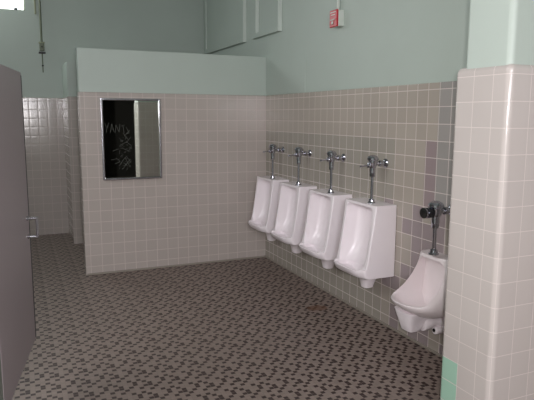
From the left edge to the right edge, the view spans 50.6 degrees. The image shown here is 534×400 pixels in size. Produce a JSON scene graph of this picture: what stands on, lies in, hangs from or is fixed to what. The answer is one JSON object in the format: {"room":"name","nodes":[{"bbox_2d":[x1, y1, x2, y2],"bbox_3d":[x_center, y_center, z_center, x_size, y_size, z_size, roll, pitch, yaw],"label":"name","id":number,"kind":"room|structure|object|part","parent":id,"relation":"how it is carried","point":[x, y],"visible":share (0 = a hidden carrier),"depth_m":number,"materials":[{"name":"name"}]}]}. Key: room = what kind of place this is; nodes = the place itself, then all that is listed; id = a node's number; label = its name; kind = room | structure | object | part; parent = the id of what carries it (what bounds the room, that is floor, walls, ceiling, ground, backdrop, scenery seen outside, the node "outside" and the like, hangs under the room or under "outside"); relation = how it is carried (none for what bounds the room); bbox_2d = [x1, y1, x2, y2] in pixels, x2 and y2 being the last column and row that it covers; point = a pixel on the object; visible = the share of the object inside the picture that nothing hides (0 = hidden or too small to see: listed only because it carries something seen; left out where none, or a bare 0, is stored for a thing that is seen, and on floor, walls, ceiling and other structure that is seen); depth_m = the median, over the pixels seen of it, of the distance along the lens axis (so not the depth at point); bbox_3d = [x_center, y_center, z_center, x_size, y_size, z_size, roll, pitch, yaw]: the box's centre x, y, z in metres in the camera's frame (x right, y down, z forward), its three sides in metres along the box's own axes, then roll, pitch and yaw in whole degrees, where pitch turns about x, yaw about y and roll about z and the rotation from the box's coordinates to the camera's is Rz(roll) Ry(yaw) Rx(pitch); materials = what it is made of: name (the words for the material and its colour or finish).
{"room":"public restroom","nodes":[
{"label":"public restroom","id":0,"kind":"room"},
{"bbox_2d":[0,0,203,234],"bbox_3d":[-2.947,-1.338,7.264,4.412,3.600,0.200,-3,9,-24],"label":"wall","id":1,"kind":"structure","parent":0,"point":[177,26],"depth_m":7.31,"materials":[{"name":"green paint"}]},
{"bbox_2d":[0,0,24,10],"bbox_3d":[-3.671,-2.621,6.740,1.407,0.615,0.115,-3,9,-24],"label":"window","id":2,"kind":"structure","parent":1,"relation":"in","point":[4,4],"depth_m":7.00,"materials":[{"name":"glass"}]},
{"bbox_2d":[38,0,45,72],"bbox_3d":[-2.828,-2.350,7.039,0.080,1.490,0.052,-3,9,-24],"label":"conduit","id":3,"kind":"object","parent":1,"relation":"attached to","point":[41,43],"visible":1,"depth_m":7.08,"materials":[{"name":"metal"}]},
{"bbox_2d":[76,48,265,274],"bbox_3d":[-0.913,-0.398,5.836,1.933,2.180,0.120,-3,9,-24],"label":"wall partition","id":4,"kind":"structure","parent":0,"point":[213,107],"depth_m":5.78,"materials":[{"name":"beige tile"}]},
{"bbox_2d":[100,98,161,180],"bbox_3d":[-1.324,-0.595,5.542,0.579,0.788,0.024,-3,9,-24],"label":"wall mirror","id":5,"kind":"object","parent":4,"relation":"attached to","point":[130,128],"visible":1,"depth_m":5.54,"materials":[{"name":"metal"}]},
{"bbox_2d":[87,255,264,274],"bbox_3d":[-0.894,0.681,5.936,1.910,0.016,0.010,-3,9,-24],"label":"baseboard","id":6,"kind":"structure","parent":4,"relation":"attached to","point":[264,255],"depth_m":5.89,"materials":[{"name":"tile"}]},
{"bbox_2d":[12,233,441,399],"bbox_3d":[-0.069,1.233,2.634,5.700,0.100,11.600,-3,9,-24],"label":"floor","id":7,"kind":"structure","parent":0,"point":[253,328],"depth_m":3.95,"materials":[{"name":"tile"}]},
{"bbox_2d":[0,64,38,399],"bbox_3d":[-1.902,0.305,2.420,1.607,1.781,1.128,-2,9,-14],"label":"stall","id":8,"kind":"object","parent":7,"relation":"on","point":[17,305],"visible":1,"depth_m":2.69,"materials":[{"name":"grey metal"}]},
{"bbox_3d":[-1.268,0.148,3.060,0.057,0.126,0.026,-2,9,-14],"label":"pull handle","id":9,"kind":"part","parent":8,"relation":"part of","materials":[{"name":"metal"}]},
{"bbox_2d":[62,61,83,243],"bbox_3d":[-2.179,-0.609,7.214,0.703,2.180,0.732,-3,9,-24],"label":"wall pier","id":10,"kind":"object","parent":7,"relation":"on","point":[69,68],"visible":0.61,"depth_m":6.81,"materials":[{"name":"green paint"}]},
{"bbox_2d":[203,0,469,354],"bbox_3d":[0.523,-1.000,5.103,0.200,3.600,7.000,-3,9,-24],"label":"wall","id":11,"kind":"structure","parent":0,"point":[382,83],"depth_m":4.30,"materials":[{"name":"beige tile"}]},
{"bbox_2d":[204,0,245,53],"bbox_3d":[-0.547,-2.462,7.083,0.042,1.100,1.456,-3,9,-24],"label":"access panel","id":12,"kind":"object","parent":11,"relation":"attached to","point":[224,20],"visible":0.94,"depth_m":7.08,"materials":[{"name":"green paint"}]},
{"bbox_2d":[252,0,281,38],"bbox_3d":[-0.010,-2.181,5.889,0.042,0.900,0.696,-3,9,-24],"label":"access panel","id":13,"kind":"object","parent":11,"relation":"attached to","point":[266,14],"visible":1,"depth_m":5.96,"materials":[{"name":"green paint"}]},
{"bbox_2d":[248,176,288,240],"bbox_3d":[-0.006,0.101,5.818,0.316,0.656,0.414,-3,9,-24],"label":"urinal","id":14,"kind":"object","parent":11,"relation":"attached to","point":[263,218],"visible":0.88,"depth_m":5.88,"materials":[{"name":"white ceramic"}]},
{"bbox_2d":[263,144,283,178],"bbox_3d":[0.060,-0.393,5.716,0.224,0.354,0.082,-3,9,-24],"label":"valve","id":15,"kind":"object","parent":11,"relation":"attached to","point":[272,147],"visible":1,"depth_m":5.69,"materials":[{"name":"silver metal"}]},
{"bbox_2d":[271,181,316,253],"bbox_3d":[0.228,0.180,5.293,0.316,0.656,0.414,-3,9,-24],"label":"urinal","id":16,"kind":"object","parent":11,"relation":"attached to","point":[291,213],"visible":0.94,"depth_m":5.33,"materials":[{"name":"white ceramic"}]},
{"bbox_2d":[288,147,311,184],"bbox_3d":[0.294,-0.314,5.191,0.224,0.354,0.082,-3,9,-24],"label":"valve","id":17,"kind":"object","parent":11,"relation":"attached to","point":[298,153],"visible":1,"depth_m":5.18,"materials":[{"name":"silver metal"}]},
{"bbox_2d":[299,189,351,268],"bbox_3d":[0.466,0.261,4.757,0.316,0.656,0.414,-3,9,-24],"label":"urinal","id":18,"kind":"object","parent":11,"relation":"attached to","point":[325,211],"visible":0.95,"depth_m":4.79,"materials":[{"name":"white ceramic"}]},
{"bbox_2d":[320,150,345,192],"bbox_3d":[0.532,-0.233,4.655,0.224,0.354,0.082,-3,9,-24],"label":"valve","id":19,"kind":"object","parent":11,"relation":"attached to","point":[332,157],"visible":1,"depth_m":4.63,"materials":[{"name":"silver metal"}]},
{"bbox_2d":[330,0,343,27],"bbox_3d":[0.569,-2.065,4.532,0.080,1.316,0.120,-3,9,-24],"label":"fire alarm","id":20,"kind":"object","parent":11,"relation":"attached to","point":[337,15],"visible":1,"depth_m":4.58,"materials":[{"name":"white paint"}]},
{"bbox_3d":[0.546,-1.480,4.611,0.018,0.136,0.116,-3,9,-24],"label":"plate","id":21,"kind":"part","parent":20,"relation":"part of","materials":[{"name":"red plastic"}]},
{"bbox_2d":[265,256,441,357],"bbox_3d":[0.701,0.873,4.692,0.010,0.016,3.581,-3,9,-24],"label":"baseboard","id":22,"kind":"structure","parent":11,"relation":"attached to","point":[295,273],"depth_m":4.51,"materials":[{"name":"tile"}]},
{"bbox_2d":[334,197,396,287],"bbox_3d":[0.704,0.341,4.223,0.316,0.656,0.414,-3,9,-24],"label":"urinal","id":23,"kind":"object","parent":11,"relation":"attached to","point":[366,250],"visible":1,"depth_m":4.12,"materials":[{"name":"white ceramic"}]},
{"bbox_2d":[360,155,388,203],"bbox_3d":[0.770,-0.153,4.121,0.224,0.354,0.082,-3,9,-24],"label":"valve","id":24,"kind":"object","parent":11,"relation":"attached to","point":[372,163],"visible":1,"depth_m":4.10,"materials":[{"name":"silver metal"}]},
{"bbox_2d":[391,249,447,334],"bbox_3d":[0.976,0.605,3.584,0.358,0.502,0.364,-3,9,-24],"label":"urinal","id":25,"kind":"object","parent":11,"relation":"attached to","point":[420,301],"visible":0.87,"depth_m":3.61,"materials":[{"name":"ceramic"}]},
{"bbox_2d":[420,200,449,255],"bbox_3d":[1.057,0.170,3.508,0.223,0.339,0.098,-3,9,-24],"label":"valve","id":26,"kind":"object","parent":11,"relation":"attached to","point":[435,208],"visible":0.93,"depth_m":3.47,"materials":[{"name":"silver metal"}]},
{"bbox_3d":[0.992,0.078,3.465,0.052,0.065,0.072,-3,9,-24],"label":"handle","id":27,"kind":"part","parent":26,"relation":"part of","materials":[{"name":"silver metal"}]},
{"bbox_2d":[440,0,533,399],"bbox_3d":[1.254,-0.619,2.557,0.737,3.600,0.321,-3,9,-24],"label":"wall pillar","id":28,"kind":"structure","parent":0,"point":[488,338],"depth_m":2.45,"materials":[{"name":"beige tile"}]}
]}

